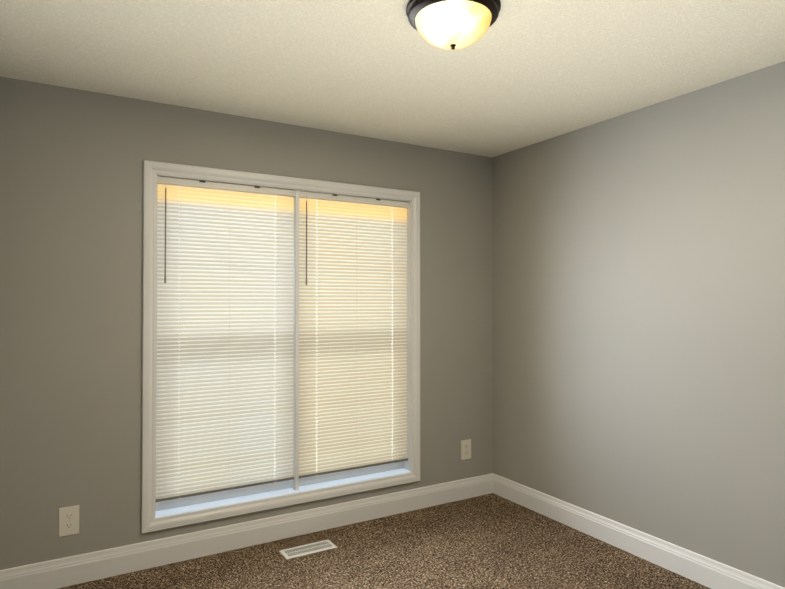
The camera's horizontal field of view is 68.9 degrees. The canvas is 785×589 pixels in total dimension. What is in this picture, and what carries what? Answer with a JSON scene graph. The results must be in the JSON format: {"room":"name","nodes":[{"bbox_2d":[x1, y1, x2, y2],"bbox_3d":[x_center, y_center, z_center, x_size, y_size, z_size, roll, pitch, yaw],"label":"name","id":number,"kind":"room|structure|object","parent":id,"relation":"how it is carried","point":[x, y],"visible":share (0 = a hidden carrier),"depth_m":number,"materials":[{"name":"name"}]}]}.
{"room":"empty bedroom","nodes":[
{"label":"empty bedroom","id":0,"kind":"room"},
{"bbox_2d":[0,77,492,569],"bbox_3d":[-0.636,0.208,3.461,3.085,2.440,0.150,0,-1,-30],"label":"wall","id":1,"kind":"structure","parent":0,"point":[71,237],"depth_m":2.92,"materials":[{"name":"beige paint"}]},
{"bbox_2d":[59,505,78,536],"bbox_3d":[-1.583,1.108,2.802,0.088,0.140,0.007,0,-1,-30],"label":"electrical outlet","id":2,"kind":"object","parent":1,"relation":"attached to","point":[69,520],"visible":1,"depth_m":2.80,"materials":[{"name":"beige plastic"}]},
{"bbox_2d":[0,473,491,588],"bbox_3d":[-0.592,1.359,3.378,3.030,0.137,0.015,0,-1,-30],"label":"baseboard","id":3,"kind":"structure","parent":1,"relation":"attached to","point":[125,559],"depth_m":3.18,"materials":[{"name":"white wood"}]},
{"bbox_2d":[141,160,419,532],"bbox_3d":[-0.596,0.273,3.473,1.718,1.936,0.169,0,-1,-30],"label":"window unit","id":4,"kind":"structure","parent":1,"relation":"in","point":[295,483],"depth_m":3.32,"materials":[{"name":"white plastic"}]},
{"bbox_2d":[156,176,295,501],"bbox_3d":[-0.921,0.244,3.236,0.778,1.745,0.046,0,-1,-30],"label":"window blind","id":5,"kind":"object","parent":4,"relation":"attached to","point":[225,349],"visible":0.96,"depth_m":3.22,"materials":[{"name":"white plastic"}]},
{"bbox_2d":[299,191,408,478],"bbox_3d":[-0.230,0.249,3.643,0.778,1.745,0.046,0,-1,-30],"label":"window blind","id":6,"kind":"object","parent":4,"relation":"attached to","point":[352,339],"visible":0.98,"depth_m":3.63,"materials":[{"name":"white plastic"}]},
{"bbox_2d":[155,174,410,517],"bbox_3d":[-0.600,0.274,3.481,1.616,1.834,0.150,0,-1,-30],"label":"window frame","id":7,"kind":"structure","parent":1,"relation":"in","point":[241,499],"depth_m":3.54,"materials":[{"name":"white plastic"}]},
{"bbox_2d":[461,439,470,459],"bbox_3d":[0.520,1.095,4.039,0.088,0.140,0.007,0,-1,-30],"label":"electrical outlet","id":8,"kind":"object","parent":1,"relation":"attached to","point":[465,449],"visible":1,"depth_m":4.03,"materials":[{"name":"beige plastic"}]},
{"bbox_2d":[57,493,710,588],"bbox_3d":[0.378,1.457,1.722,3.385,0.100,4.150,0,-1,-30],"label":"floor","id":9,"kind":"structure","parent":0,"point":[491,541],"depth_m":3.05,"materials":[{"name":"carpet"}]},
{"bbox_2d":[279,540,336,558],"bbox_3d":[-0.470,1.423,3.203,0.300,0.004,0.122,0,-1,-30],"label":"air vent register","id":10,"kind":"object","parent":9,"relation":"on","point":[302,550],"visible":1,"depth_m":3.19,"materials":[{"name":"white metal"}]},
{"bbox_2d":[0,0,784,157],"bbox_3d":[0.378,-1.083,1.753,3.385,0.100,4.150,0,-1,-30],"label":"ceiling","id":11,"kind":"structure","parent":0,"point":[519,74],"depth_m":2.49,"materials":[{"name":"white paint"}]},
{"bbox_2d":[406,0,500,49],"bbox_3d":[0.218,-0.955,2.057,0.338,0.148,0.338,0,-1,-30],"label":"ceiling lamp","id":12,"kind":"object","parent":11,"relation":"attached to","point":[450,24],"visible":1,"depth_m":1.98,"materials":[{"name":"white glass"}]},
{"bbox_2d":[492,61,784,587],"bbox_3d":[1.772,0.197,2.557,0.150,2.440,4.150,0,-1,-30],"label":"wall","id":13,"kind":"structure","parent":0,"point":[639,319],"depth_m":3.04,"materials":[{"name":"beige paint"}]},
{"bbox_2d":[492,473,784,588],"bbox_3d":[1.701,1.348,2.501,0.015,0.137,3.850,0,-1,-30],"label":"baseboard","id":14,"kind":"structure","parent":13,"relation":"attached to","point":[710,573],"depth_m":3.13,"materials":[{"name":"white wood"}]}
]}

